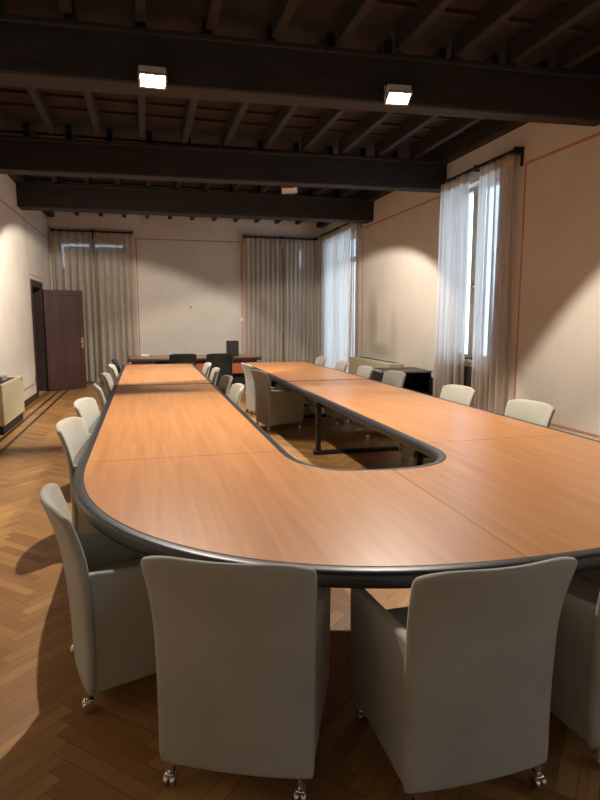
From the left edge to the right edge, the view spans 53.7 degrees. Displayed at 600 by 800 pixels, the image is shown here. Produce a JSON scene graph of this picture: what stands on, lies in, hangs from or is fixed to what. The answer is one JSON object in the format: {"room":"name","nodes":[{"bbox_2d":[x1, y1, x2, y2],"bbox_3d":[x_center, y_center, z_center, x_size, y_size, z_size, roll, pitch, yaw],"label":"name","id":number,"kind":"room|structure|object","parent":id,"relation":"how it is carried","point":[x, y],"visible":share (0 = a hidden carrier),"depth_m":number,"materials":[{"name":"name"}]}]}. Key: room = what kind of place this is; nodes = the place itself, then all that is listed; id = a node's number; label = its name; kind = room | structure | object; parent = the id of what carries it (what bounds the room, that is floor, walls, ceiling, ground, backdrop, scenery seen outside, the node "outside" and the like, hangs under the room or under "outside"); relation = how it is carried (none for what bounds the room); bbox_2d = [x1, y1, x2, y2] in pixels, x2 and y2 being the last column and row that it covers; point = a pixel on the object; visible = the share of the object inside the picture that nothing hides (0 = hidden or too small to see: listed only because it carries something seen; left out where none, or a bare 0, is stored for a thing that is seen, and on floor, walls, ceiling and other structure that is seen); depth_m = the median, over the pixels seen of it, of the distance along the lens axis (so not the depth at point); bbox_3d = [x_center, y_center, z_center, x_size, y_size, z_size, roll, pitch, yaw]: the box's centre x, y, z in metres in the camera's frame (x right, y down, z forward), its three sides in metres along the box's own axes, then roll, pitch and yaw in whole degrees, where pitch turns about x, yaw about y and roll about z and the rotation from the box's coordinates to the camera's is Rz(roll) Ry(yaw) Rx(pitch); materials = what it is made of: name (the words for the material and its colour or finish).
{"room":"conference room","nodes":[
{"label":"conference room","id":0,"kind":"room"},
{"bbox_2d":[0,174,51,400],"bbox_3d":[-4.067,-1.447,5.748,0.450,4.600,19.850,-2,8,-14],"label":"wall","id":1,"kind":"structure","parent":0,"point":[17,358],"depth_m":10.94,"materials":[{"name":"paint"}]},
{"bbox_2d":[0,199,35,390],"bbox_3d":[-3.452,-0.900,4.342,0.002,3.300,16.100,-2,8,-14],"label":"trim","id":2,"kind":"structure","parent":1,"relation":"attached to","point":[0,199],"depth_m":11.86,"materials":[{"name":"paint"}]},
{"bbox_2d":[7,174,53,216],"bbox_3d":[-3.715,-3.374,5.341,0.160,0.270,19.400,-2,8,-14],"label":"trim","id":3,"kind":"structure","parent":1,"relation":"attached to","point":[16,178],"depth_m":10.97,"materials":[{"name":"brown wood"}]},
{"bbox_2d":[30,279,47,397],"bbox_3d":[-5.876,-1.338,12.845,0.475,2.450,1.400,-2,8,-14],"label":"door","id":4,"kind":"structure","parent":1,"relation":"in","point":[36,287],"depth_m":13.38,"materials":[{"name":"brown wood"}]},
{"bbox_2d":[42,289,86,389],"bbox_3d":[-5.405,-1.385,13.695,0.900,2.270,0.105,-7,11,-43],"label":"door","id":5,"kind":"structure","parent":1,"relation":"in","point":[63,309],"depth_m":13.69,"materials":[{"name":"brown wood"}]},
{"bbox_2d":[15,181,373,223],"bbox_3d":[-1.891,-3.974,12.043,7.077,0.450,0.445,-2,8,-14],"label":"ceiling beam","id":6,"kind":"structure","parent":1,"relation":"attached to","point":[35,196],"depth_m":11.81,"materials":[{"name":"brown wood"}]},
{"bbox_2d":[0,135,448,192],"bbox_3d":[-1.107,-3.562,9.052,7.094,0.450,0.364,-2,8,-12],"label":"ceiling beam","id":7,"kind":"structure","parent":1,"relation":"attached to","point":[19,155],"depth_m":8.88,"materials":[{"name":"brown wood"}]},
{"bbox_2d":[0,13,599,126],"bbox_3d":[-0.221,-3.097,5.672,7.090,0.450,0.424,-2,8,-12],"label":"ceiling beam","id":8,"kind":"structure","parent":1,"relation":"attached to","point":[36,52],"depth_m":5.52,"materials":[{"name":"brown wood"}]},
{"bbox_2d":[137,65,166,89],"bbox_3d":[-1.294,-2.833,5.202,0.250,0.170,0.205,-2,8,-14],"label":"floodlight","id":9,"kind":"object","parent":8,"relation":"attached to","point":[151,77],"visible":1,"depth_m":5.15,"materials":[{"name":"white plastic"}]},
{"bbox_2d":[384,84,412,105],"bbox_3d":[0.936,-2.930,5.685,0.250,0.170,0.196,-1,8,-8],"label":"floodlight","id":10,"kind":"object","parent":8,"relation":"attached to","point":[395,94],"visible":1,"depth_m":5.64,"materials":[{"name":"white plastic"}]},
{"bbox_2d":[48,211,321,382],"bbox_3d":[-2.866,-2.856,15.986,7.070,4.600,0.450,-2,8,-14],"label":"wall","id":11,"kind":"structure","parent":0,"point":[174,277],"depth_m":15.71,"materials":[{"name":"paint"}]},
{"bbox_2d":[51,228,132,239],"bbox_3d":[-5.201,-4.157,14.882,1.950,0.240,0.150,-2,8,-14],"label":"rail","id":12,"kind":"object","parent":11,"relation":"attached to","point":[52,229],"visible":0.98,"depth_m":14.81,"materials":[{"name":"grey metal"}]},
{"bbox_2d":[51,231,98,380],"bbox_3d":[-5.662,-2.324,14.946,0.963,3.730,0.212,-2,8,-14],"label":"curtain","id":13,"kind":"object","parent":12,"relation":"hanging from","point":[72,252],"visible":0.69,"depth_m":14.85,"materials":[{"name":"fabric"}]},
{"bbox_2d":[93,232,138,380],"bbox_3d":[-4.691,-2.359,15.202,0.991,3.730,0.153,-2,8,-11],"label":"curtain","id":14,"kind":"object","parent":12,"relation":"hanging from","point":[114,253],"visible":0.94,"depth_m":15.16,"materials":[{"name":"fabric"}]},
{"bbox_2d":[92,242,100,376],"bbox_3d":[-5.310,-2.308,15.381,1.620,3.480,0.425,-2,8,-14],"label":"window","id":15,"kind":"structure","parent":11,"relation":"in","point":[92,242],"depth_m":15.24,"materials":[{"name":"paint"}]},
{"bbox_2d":[135,238,242,355],"bbox_3d":[-2.892,-2.679,15.767,2.760,3.070,0.002,-2,8,-14],"label":"trim","id":16,"kind":"structure","parent":11,"relation":"attached to","point":[135,238],"depth_m":15.58,"materials":[{"name":"paint"}]},
{"bbox_2d":[243,235,317,361],"bbox_3d":[-0.561,-2.606,16.520,2.060,3.760,0.550,-2,8,-14],"label":"window","id":17,"kind":"structure","parent":11,"relation":"in","point":[282,249],"depth_m":16.32,"materials":[{"name":"paint"}]},
{"bbox_2d":[244,238,281,361],"bbox_3d":[-1.007,-2.491,16.163,1.027,3.730,0.127,-2,8,-14],"label":"curtain","id":18,"kind":"object","parent":17,"relation":"hanging from","point":[262,256],"visible":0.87,"depth_m":16.10,"materials":[{"name":"fabric"}]},
{"bbox_2d":[283,239,316,363],"bbox_3d":[0.017,-2.526,16.412,0.953,3.730,0.125,-2,8,-14],"label":"curtain","id":19,"kind":"object","parent":17,"relation":"hanging from","point":[300,256],"visible":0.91,"depth_m":16.38,"materials":[{"name":"fabric"}]},
{"bbox_2d":[0,382,599,799],"bbox_3d":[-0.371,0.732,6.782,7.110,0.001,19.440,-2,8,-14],"label":"floor","id":20,"kind":"structure","parent":0,"point":[566,784],"depth_m":2.52,"materials":[{"name":"brown wood"}]},
{"bbox_2d":[0,375,24,434],"bbox_3d":[-4.492,0.051,9.081,0.235,0.724,1.480,-2,8,-14],"label":"heater","id":21,"kind":"object","parent":20,"relation":"on","point":[12,407],"visible":0.97,"depth_m":8.93,"materials":[{"name":"beige metal"}]},
{"bbox_2d":[0,377,15,384],"bbox_3d":[-4.461,-0.286,8.886,0.170,0.004,1.100,-2,8,-14],"label":"grille","id":22,"kind":"object","parent":21,"relation":"attached to","point":[9,380],"depth_m":8.93,"materials":[{"name":"black"}]},
{"bbox_2d":[0,389,61,441],"bbox_3d":[-3.531,0.844,5.969,0.050,0.002,19.400,-2,8,-14],"label":"trim","id":23,"kind":"structure","parent":20,"relation":"attached to","point":[53,395],"depth_m":9.91,"materials":[{"name":"brown wood"}]},
{"bbox_2d":[0,389,68,453],"bbox_3d":[-3.367,0.838,6.012,0.050,0.002,19.400,-2,8,-14],"label":"trim","id":24,"kind":"structure","parent":20,"relation":"attached to","point":[61,395],"depth_m":9.17,"materials":[{"name":"brown wood"}]},
{"bbox_2d":[56,417,97,532],"bbox_3d":[-1.449,0.591,4.520,0.694,0.897,0.590,-1,8,-6],"label":"tub chair","id":25,"kind":"object","parent":20,"relation":"on","point":[72,432],"visible":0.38,"depth_m":4.31,"materials":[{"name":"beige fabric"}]},
{"bbox_2d":[73,397,99,436],"bbox_3d":[-1.752,0.435,5.656,0.694,0.897,0.590,-1,8,-5],"label":"tub chair","id":26,"kind":"object","parent":20,"relation":"on","point":[86,408],"visible":0.23,"depth_m":5.65,"materials":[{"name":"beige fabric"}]},
{"bbox_2d":[39,483,155,712],"bbox_3d":[-0.809,0.833,2.762,0.694,0.897,0.590,-4,9,-26],"label":"tub chair","id":27,"kind":"object","parent":20,"relation":"on","point":[113,645],"visible":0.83,"depth_m":2.50,"materials":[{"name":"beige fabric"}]},
{"bbox_2d":[88,558,141,572],"bbox_3d":[-0.750,0.884,2.799,0.542,0.123,0.448,-4,9,-26],"label":"seat cushion","id":28,"kind":"object","parent":27,"relation":"on","point":[103,564],"depth_m":2.93,"materials":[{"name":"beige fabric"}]},
{"bbox_2d":[93,382,107,409],"bbox_3d":[-2.088,0.235,7.107,0.694,0.897,0.590,-2,8,-16],"label":"tub chair","id":29,"kind":"object","parent":20,"relation":"on","point":[99,387],"visible":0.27,"depth_m":6.81,"materials":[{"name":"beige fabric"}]},
{"bbox_2d":[101,372,113,396],"bbox_3d":[-2.415,0.066,8.336,0.694,0.897,0.590,-2,8,-12],"label":"tub chair","id":30,"kind":"object","parent":20,"relation":"on","point":[106,377],"visible":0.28,"depth_m":8.15,"materials":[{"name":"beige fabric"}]},
{"bbox_2d":[113,363,213,386],"bbox_3d":[-2.348,-0.103,10.085,1.379,0.741,3.817,-2,8,-14],"label":"conference table section","id":31,"kind":"object","parent":20,"relation":"on","point":[137,374],"visible":0.45,"depth_m":9.47,"materials":[{"name":"brown wood"}]},
{"bbox_2d":[78,384,284,463],"bbox_3d":[-1.310,0.449,6.125,1.379,0.741,4.435,-2,8,-14],"label":"conference table section","id":32,"kind":"object","parent":20,"relation":"on","point":[179,420],"visible":0.62,"depth_m":5.04,"materials":[{"name":"brown wood"}]},
{"bbox_2d":[169,354,196,365],"bbox_3d":[-2.607,-0.600,13.179,0.590,0.897,0.694,-2,8,-14],"label":"tub chair","id":33,"kind":"object","parent":20,"relation":"on","point":[173,358],"visible":0.24,"depth_m":12.84,"materials":[{"name":"black leather"}]},
{"bbox_2d":[128,354,261,383],"bbox_3d":[-2.550,-0.685,14.354,3.060,0.745,1.290,-2,8,-14],"label":"desk","id":34,"kind":"object","parent":20,"relation":"on","point":[238,375],"visible":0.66,"depth_m":14.02,"materials":[{"name":"brown wood"}]},
{"bbox_2d":[226,340,238,355],"bbox_3d":[-1.635,-1.251,14.371,0.250,0.370,0.248,-3,8,-22],"label":"loudspeaker","id":35,"kind":"object","parent":34,"relation":"on","point":[232,347],"visible":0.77,"depth_m":14.27,"materials":[{"name":"black plastic"}]},
{"bbox_2d":[229,341,237,355],"bbox_3d":[-1.590,-1.236,14.262,0.224,0.340,0.010,-3,8,-22],"label":"grille","id":36,"kind":"object","parent":35,"relation":"attached to","point":[233,345],"depth_m":14.25,"materials":[{"name":"black fabric"}]},
{"bbox_2d":[232,373,245,383],"bbox_3d":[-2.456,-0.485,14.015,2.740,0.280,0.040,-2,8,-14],"label":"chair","id":37,"kind":"object","parent":34,"relation":"on","point":[237,377],"depth_m":14.25,"materials":[{"name":"black metal"}]},
{"bbox_2d":[206,353,232,388],"bbox_3d":[-1.824,-0.618,13.309,0.590,0.897,0.694,-2,8,-14],"label":"tub chair","id":38,"kind":"object","parent":20,"relation":"on","point":[224,361],"visible":0.4,"depth_m":13.03,"materials":[{"name":"black leather"}]},
{"bbox_2d":[218,375,232,395],"bbox_3d":[-1.233,0.138,7.817,0.694,0.897,0.590,-2,8,-17],"label":"tub chair","id":39,"kind":"object","parent":20,"relation":"on","point":[225,382],"visible":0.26,"depth_m":7.91,"materials":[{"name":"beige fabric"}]},
{"bbox_2d":[140,556,330,799],"bbox_3d":[-0.194,0.906,2.232,0.590,0.897,0.694,1,8,9],"label":"tub chair","id":40,"kind":"object","parent":20,"relation":"on","point":[242,650],"visible":0.96,"depth_m":1.98,"materials":[{"name":"beige fabric"}]},
{"bbox_2d":[229,383,243,406],"bbox_3d":[-0.987,0.275,6.819,0.694,0.897,0.590,-2,8,-14],"label":"tub chair","id":41,"kind":"object","parent":20,"relation":"on","point":[236,390],"visible":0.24,"depth_m":6.89,"materials":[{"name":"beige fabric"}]},
{"bbox_2d":[241,363,284,416],"bbox_3d":[-0.652,-0.198,10.258,0.694,0.897,0.590,-3,8,-20],"label":"tub chair","id":42,"kind":"object","parent":20,"relation":"on","point":[250,385],"visible":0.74,"depth_m":10.04,"materials":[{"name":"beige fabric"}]},
{"bbox_2d":[251,369,303,431],"bbox_3d":[-0.365,-0.019,8.952,0.694,0.897,0.590,-4,9,-25],"label":"tub chair","id":43,"kind":"object","parent":20,"relation":"on","point":[274,405],"visible":0.98,"depth_m":8.74,"materials":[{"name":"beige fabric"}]},
{"bbox_2d":[72,451,533,588],"bbox_3d":[-0.250,0.872,3.052,1.871,0.741,2.092,-2,8,-14],"label":"conference table section","id":44,"kind":"object","parent":20,"relation":"on","point":[372,528],"visible":0.88,"depth_m":2.71,"materials":[{"name":"brown wood"}]},
{"bbox_2d":[242,361,369,417],"bbox_3d":[-0.059,-0.184,10.674,1.379,0.741,3.817,-2,8,-14],"label":"conference table section","id":45,"kind":"object","parent":20,"relation":"on","point":[278,372],"visible":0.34,"depth_m":9.99,"materials":[{"name":"brown wood"}]},
{"bbox_2d":[306,360,347,413],"bbox_3d":[0.485,-0.243,10.584,0.694,0.897,0.590,-2,8,-12],"label":"tub chair","id":46,"kind":"object","parent":20,"relation":"on","point":[341,365],"visible":0.29,"depth_m":10.60,"materials":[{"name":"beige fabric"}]},
{"bbox_2d":[324,366,372,425],"bbox_3d":[0.784,-0.084,9.424,0.694,0.897,0.590,-2,8,-14],"label":"tub chair","id":47,"kind":"object","parent":20,"relation":"on","point":[364,371],"visible":0.27,"depth_m":9.39,"materials":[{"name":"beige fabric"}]},
{"bbox_2d":[349,356,402,374],"bbox_3d":[1.559,-0.464,12.599,0.305,0.784,2.300,-2,8,-14],"label":"heater","id":48,"kind":"object","parent":20,"relation":"on","point":[354,362],"visible":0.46,"depth_m":12.62,"materials":[{"name":"beige metal"}]},
{"bbox_2d":[362,357,395,362],"bbox_3d":[1.633,-0.856,12.591,0.090,0.004,1.950,-2,8,-14],"label":"grille","id":49,"kind":"object","parent":48,"relation":"attached to","point":[362,357],"depth_m":12.37,"materials":[{"name":"black"}]},
{"bbox_2d":[349,370,405,437],"bbox_3d":[1.118,0.042,8.511,0.694,0.897,0.590,-3,8,-20],"label":"tub chair","id":50,"kind":"object","parent":20,"relation":"on","point":[392,377],"visible":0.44,"depth_m":8.55,"materials":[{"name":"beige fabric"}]},
{"bbox_2d":[371,367,432,394],"bbox_3d":[1.739,-0.159,10.438,0.906,0.770,0.775,-1,8,-10],"label":"shelf unit","id":51,"kind":"object","parent":20,"relation":"on","point":[417,379],"visible":0.41,"depth_m":10.38,"materials":[{"name":"black wood"}]},
{"bbox_2d":[283,379,571,465],"bbox_3d":[0.980,0.368,6.713,1.379,0.741,4.435,-2,8,-14],"label":"conference table section","id":52,"kind":"object","parent":20,"relation":"on","point":[411,418],"visible":0.58,"depth_m":5.73,"materials":[{"name":"brown wood"}]},
{"bbox_2d":[398,384,474,464],"bbox_3d":[1.538,0.298,6.653,0.694,0.897,0.590,-3,8,-20],"label":"tub chair","id":53,"kind":"object","parent":20,"relation":"on","point":[461,394],"visible":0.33,"depth_m":6.70,"materials":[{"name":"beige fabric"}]},
{"bbox_2d":[351,557,577,799],"bbox_3d":[0.559,0.911,2.192,0.590,0.897,0.694,-2,8,-15],"label":"tub chair","id":54,"kind":"object","parent":20,"relation":"on","point":[454,684],"visible":0.99,"depth_m":1.95,"materials":[{"name":"beige fabric"}]},
{"bbox_2d":[386,606,408,628],"bbox_3d":[0.541,0.958,2.263,0.448,0.123,0.542,-2,8,-15],"label":"seat cushion","id":55,"kind":"object","parent":54,"relation":"on","point":[400,614],"depth_m":2.42,"materials":[{"name":"beige fabric"}]},
{"bbox_2d":[390,434,599,572],"bbox_3d":[1.547,0.808,3.514,1.904,0.741,2.092,-2,8,-14],"label":"conference table section","id":56,"kind":"object","parent":20,"relation":"on","point":[539,496],"visible":0.88,"depth_m":3.20,"materials":[{"name":"brown wood"}]},
{"bbox_2d":[504,399,554,426],"bbox_3d":[1.864,0.469,5.407,0.694,0.897,0.590,-3,8,-20],"label":"tub chair","id":57,"kind":"object","parent":20,"relation":"on","point":[541,413],"visible":0.17,"depth_m":5.46,"materials":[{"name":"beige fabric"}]},
{"bbox_2d":[550,569,599,769],"bbox_3d":[1.232,0.878,2.433,0.590,0.897,0.694,-4,9,-24],"label":"tub chair","id":58,"kind":"object","parent":20,"relation":"on","point":[575,690],"visible":0.59,"depth_m":2.23,"materials":[{"name":"beige fabric"}]},
{"bbox_2d":[566,574,599,604],"bbox_3d":[1.204,0.925,2.501,0.448,0.123,0.542,-4,9,-24],"label":"seat cushion","id":59,"kind":"object","parent":58,"relation":"on","point":[586,587],"depth_m":2.67,"materials":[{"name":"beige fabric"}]},
{"bbox_2d":[0,0,599,197],"bbox_3d":[-0.371,-3.726,6.169,7.470,0.200,19.800,-2,8,-14],"label":"ceiling","id":60,"kind":"structure","parent":0,"point":[311,21],"depth_m":6.03,"materials":[{"name":"brown wood"}]},
{"bbox_2d":[0,106,8,129],"bbox_3d":[-3.604,-3.563,6.491,0.090,0.210,3.300,-2,8,-14],"label":"joist","id":61,"kind":"object","parent":60,"relation":"attached to","point":[3,115],"visible":1,"depth_m":7.87,"materials":[{"name":"brown wood"}]},
{"bbox_2d":[0,0,55,133],"bbox_3d":[-3.022,-3.584,6.641,0.090,0.210,3.300,-2,8,-14],"label":"joist","id":62,"kind":"object","parent":60,"relation":"attached to","point":[40,102],"visible":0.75,"depth_m":7.28,"materials":[{"name":"brown wood"}]},
{"bbox_2d":[22,122,57,181],"bbox_3d":[-4.245,-4.016,9.781,0.090,0.210,2.850,-2,8,-14],"label":"joist","id":63,"kind":"object","parent":60,"relation":"attached to","point":[27,129],"visible":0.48,"depth_m":8.44,"materials":[{"name":"brown wood"}]},
{"bbox_2d":[58,0,71,12],"bbox_3d":[-1.496,-3.110,3.195,0.090,0.210,3.700,-2,8,-14],"label":"joist","id":64,"kind":"object","parent":60,"relation":"attached to","point":[65,6],"visible":1,"depth_m":4.88,"materials":[{"name":"brown wood"}]},
{"bbox_2d":[65,126,89,183],"bbox_3d":[-3.698,-4.035,9.921,0.090,0.210,2.850,-2,8,-14],"label":"joist","id":65,"kind":"object","parent":60,"relation":"attached to","point":[69,134],"visible":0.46,"depth_m":8.56,"materials":[{"name":"brown wood"}]},
{"bbox_2d":[64,2,100,136],"bbox_3d":[-2.439,-3.604,6.791,0.090,0.210,3.300,-2,8,-14],"label":"joist","id":66,"kind":"object","parent":60,"relation":"attached to","point":[90,100],"visible":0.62,"depth_m":7.24,"materials":[{"name":"brown wood"}]},
{"bbox_2d":[106,129,119,184],"bbox_3d":[-3.151,-4.054,10.062,0.090,0.210,2.850,-2,8,-14],"label":"joist","id":67,"kind":"object","parent":60,"relation":"attached to","point":[109,132],"visible":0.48,"depth_m":8.70,"materials":[{"name":"brown wood"}]},
{"bbox_2d":[135,20,145,139],"bbox_3d":[-1.856,-3.625,6.941,0.090,0.210,3.300,-2,8,-14],"label":"joist","id":68,"kind":"object","parent":60,"relation":"attached to","point":[141,99],"visible":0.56,"depth_m":7.38,"materials":[{"name":"brown wood"}]},
{"bbox_2d":[135,0,145,21],"bbox_3d":[-0.914,-3.130,3.345,0.090,0.210,3.700,-2,8,-14],"label":"joist","id":69,"kind":"object","parent":60,"relation":"attached to","point":[140,5],"visible":1,"depth_m":4.94,"materials":[{"name":"brown wood"}]},
{"bbox_2d":[0,130,340,154],"bbox_3d":[-1.496,-4.199,10.476,6.750,0.035,1.950,-2,8,-14],"label":"trim","id":70,"kind":"structure","parent":60,"relation":"attached to","point":[1,131],"depth_m":9.14,"materials":[{"name":"brown wood"}]},
{"bbox_2d":[32,178,353,197],"bbox_3d":[-2.370,-4.658,13.808,6.750,0.035,2.550,-2,8,-14],"label":"trim","id":71,"kind":"structure","parent":60,"relation":"attached to","point":[33,179],"depth_m":12.38,"materials":[{"name":"brown wood"}]},
{"bbox_2d":[181,19,211,142],"bbox_3d":[-1.274,-3.646,7.091,0.090,0.210,3.300,-2,8,-14],"label":"joist","id":72,"kind":"object","parent":60,"relation":"attached to","point":[191,104],"visible":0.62,"depth_m":7.57,"materials":[{"name":"brown wood"}]},
{"bbox_2d":[205,0,222,30],"bbox_3d":[-0.331,-3.151,3.495,0.090,0.210,3.700,-2,8,-14],"label":"joist","id":73,"kind":"object","parent":60,"relation":"attached to","point":[212,7],"visible":1,"depth_m":5.04,"materials":[{"name":"brown wood"}]},
{"bbox_2d":[0,89,483,141],"bbox_3d":[-0.647,-3.754,7.240,6.750,0.035,2.407,-2,8,-14],"label":"trim","id":74,"kind":"structure","parent":60,"relation":"attached to","point":[4,91],"depth_m":7.97,"materials":[{"name":"brown wood"}]},
{"bbox_2d":[232,140,263,191],"bbox_3d":[-0.964,-4.132,10.625,0.090,0.210,2.850,-2,8,-14],"label":"joist","id":75,"kind":"object","parent":60,"relation":"attached to","point":[259,145],"visible":0.38,"depth_m":9.47,"materials":[{"name":"brown wood"}]},
{"bbox_2d":[223,27,274,145],"bbox_3d":[-0.691,-3.666,7.241,0.090,0.210,3.300,-2,8,-14],"label":"joist","id":76,"kind":"object","parent":60,"relation":"attached to","point":[239,109],"visible":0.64,"depth_m":7.69,"materials":[{"name":"brown wood"}]},
{"bbox_2d":[260,143,298,192],"bbox_3d":[-0.417,-4.151,10.766,0.090,0.210,2.850,-2,8,-14],"label":"joist","id":77,"kind":"object","parent":60,"relation":"attached to","point":[295,147],"visible":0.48,"depth_m":9.58,"materials":[{"name":"brown wood"}]},
{"bbox_2d":[272,0,299,38],"bbox_3d":[0.252,-3.171,3.645,0.090,0.210,3.700,-2,8,-14],"label":"joist","id":78,"kind":"object","parent":60,"relation":"attached to","point":[283,11],"visible":1,"depth_m":5.12,"materials":[{"name":"brown wood"}]},
{"bbox_2d":[263,34,334,148],"bbox_3d":[-0.108,-3.687,7.391,0.090,0.210,3.300,-2,8,-14],"label":"joist","id":79,"kind":"object","parent":60,"relation":"attached to","point":[284,114],"visible":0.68,"depth_m":7.84,"materials":[{"name":"brown wood"}]},
{"bbox_2d":[313,148,365,195],"bbox_3d":[0.677,-4.190,11.047,0.090,0.210,2.850,-2,8,-14],"label":"joist","id":80,"kind":"object","parent":60,"relation":"attached to","point":[361,152],"visible":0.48,"depth_m":11.71,"materials":[{"name":"brown wood"}]},
{"bbox_2d":[301,41,392,151],"bbox_3d":[0.474,-3.707,7.540,0.090,0.210,3.300,-2,8,-14],"label":"joist","id":81,"kind":"object","parent":60,"relation":"attached to","point":[329,116],"visible":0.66,"depth_m":8.03,"materials":[{"name":"brown wood"}]},
{"bbox_2d":[335,0,376,45],"bbox_3d":[0.834,-3.192,3.795,0.090,0.210,3.700,-2,8,-14],"label":"joist","id":82,"kind":"object","parent":60,"relation":"attached to","point":[354,12],"visible":1,"depth_m":5.19,"materials":[{"name":"brown wood"}]},
{"bbox_2d":[339,151,397,196],"bbox_3d":[1.224,-4.209,11.188,0.090,0.210,2.850,-2,8,-14],"label":"joist","id":83,"kind":"object","parent":60,"relation":"attached to","point":[394,154],"visible":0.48,"depth_m":11.91,"materials":[{"name":"brown wood"}]},
{"bbox_2d":[338,48,446,154],"bbox_3d":[1.057,-3.728,7.690,0.090,0.210,3.300,-2,8,-14],"label":"joist","id":84,"kind":"object","parent":60,"relation":"attached to","point":[372,120],"visible":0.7,"depth_m":8.19,"materials":[{"name":"brown wood"}]},
{"bbox_2d":[395,0,453,52],"bbox_3d":[1.417,-3.213,3.945,0.090,0.210,3.700,-2,8,-14],"label":"joist","id":85,"kind":"object","parent":60,"relation":"attached to","point":[426,12],"visible":1,"depth_m":5.26,"materials":[{"name":"brown wood"}]},
{"bbox_2d":[375,55,497,156],"bbox_3d":[1.640,-3.749,7.840,0.090,0.210,3.300,-2,8,-14],"label":"joist","id":86,"kind":"object","parent":60,"relation":"attached to","point":[411,125],"visible":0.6,"depth_m":8.35,"materials":[{"name":"brown wood"}]},
{"bbox_2d":[344,0,599,34],"bbox_3d":[0.295,-3.260,3.644,6.750,0.035,2.825,-2,8,-14],"label":"trim","id":87,"kind":"structure","parent":60,"relation":"attached to","point":[388,3],"depth_m":5.35,"materials":[{"name":"brown wood"}]},
{"bbox_2d":[409,61,547,158],"bbox_3d":[2.222,-3.769,7.990,0.090,0.210,3.300,-2,8,-14],"label":"joist","id":88,"kind":"object","parent":60,"relation":"attached to","point":[448,130],"visible":0.54,"depth_m":8.50,"materials":[{"name":"brown wood"}]},
{"bbox_2d":[451,0,530,58],"bbox_3d":[2.000,-3.233,4.095,0.090,0.210,3.700,-2,8,-14],"label":"joist","id":89,"kind":"object","parent":60,"relation":"attached to","point":[495,13],"visible":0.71,"depth_m":5.32,"materials":[{"name":"brown wood"}]},
{"bbox_2d":[505,0,599,64],"bbox_3d":[2.582,-3.254,4.245,0.090,0.210,3.700,-2,8,-14],"label":"joist","id":90,"kind":"object","parent":60,"relation":"attached to","point":[563,15],"visible":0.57,"depth_m":5.38,"materials":[{"name":"brown wood"}]},
{"bbox_2d":[556,23,599,69],"bbox_3d":[3.165,-3.275,4.394,0.090,0.210,3.700,-2,8,-14],"label":"joist","id":91,"kind":"object","parent":60,"relation":"attached to","point":[583,46],"visible":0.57,"depth_m":5.84,"materials":[{"name":"brown wood"}]},
{"bbox_2d":[322,122,599,440],"bbox_3d":[3.212,-1.705,7.621,0.450,4.600,19.850,-2,8,-14],"label":"wall","id":92,"kind":"structure","parent":0,"point":[558,357],"depth_m":7.60,"materials":[{"name":"paint"}]},
{"bbox_2d":[319,223,361,236],"bbox_3d":[0.967,-4.206,14.797,0.150,0.240,2.920,-2,8,-14],"label":"rail","id":93,"kind":"object","parent":92,"relation":"attached to","point":[336,228],"visible":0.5,"depth_m":14.84,"materials":[{"name":"grey metal"}]},
{"bbox_2d":[319,230,336,368],"bbox_3d":[0.733,-2.465,15.753,0.135,3.790,1.444,-2,8,-14],"label":"curtain","id":94,"kind":"object","parent":93,"relation":"hanging from","point":[327,328],"visible":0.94,"depth_m":15.63,"materials":[{"name":"fabric"}]},
{"bbox_2d":[335,223,356,372],"bbox_3d":[1.097,-2.272,14.348,0.110,3.790,1.455,-2,8,-14],"label":"curtain","id":95,"kind":"object","parent":93,"relation":"hanging from","point":[346,237],"visible":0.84,"depth_m":14.20,"materials":[{"name":"fabric"}]},
{"bbox_2d":[361,196,439,393],"bbox_3d":[1.881,-1.988,11.848,0.002,3.350,3.660,-2,8,-14],"label":"trim","id":96,"kind":"structure","parent":92,"relation":"attached to","point":[435,198],"depth_m":11.55,"materials":[{"name":"paint"}]},
{"bbox_2d":[317,52,599,227],"bbox_3d":[2.973,-3.611,7.062,0.160,0.270,19.400,-2,8,-14],"label":"trim","id":97,"kind":"structure","parent":92,"relation":"attached to","point":[478,135],"depth_m":8.62,"materials":[{"name":"brown wood"}]},
{"bbox_2d":[464,365,471,386],"bbox_3d":[2.533,-0.164,9.486,0.030,0.800,1.000,-2,8,-14],"label":"radiator","id":98,"kind":"object","parent":92,"relation":"attached to","point":[467,369],"visible":0.02,"depth_m":9.17,"materials":[{"name":"black metal"}]},
{"bbox_2d":[465,185,478,357],"bbox_3d":[2.708,-1.955,9.144,0.190,2.640,1.590,-2,8,-14],"label":"window","id":99,"kind":"structure","parent":92,"relation":"in","point":[475,190],"depth_m":9.13,"materials":[{"name":"paint"}]},
{"bbox_2d":[441,146,523,184],"bbox_3d":[2.586,-3.297,8.630,0.150,0.240,1.980,-2,8,-14],"label":"rail","id":100,"kind":"object","parent":92,"relation":"attached to","point":[516,150],"visible":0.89,"depth_m":8.07,"materials":[{"name":"grey metal"}]},
{"bbox_2d":[433,173,469,397],"bbox_3d":[2.379,-1.573,9.448,0.162,3.720,0.880,-2,8,-14],"label":"curtain","id":101,"kind":"object","parent":100,"relation":"hanging from","point":[449,351],"visible":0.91,"depth_m":9.30,"materials":[{"name":"fabric"}]},
{"bbox_2d":[471,154,514,414],"bbox_3d":[2.685,-1.420,8.342,0.146,3.720,0.806,-2,8,-14],"label":"curtain","id":102,"kind":"object","parent":100,"relation":"hanging from","point":[496,178],"visible":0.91,"depth_m":8.22,"materials":[{"name":"fabric"}]},
{"bbox_2d":[514,132,599,437],"bbox_3d":[3.838,-0.947,4.385,0.002,3.320,7.330,-2,8,-14],"label":"trim","id":103,"kind":"structure","parent":92,"relation":"attached to","point":[598,133],"depth_m":7.67,"materials":[{"name":"paint"}]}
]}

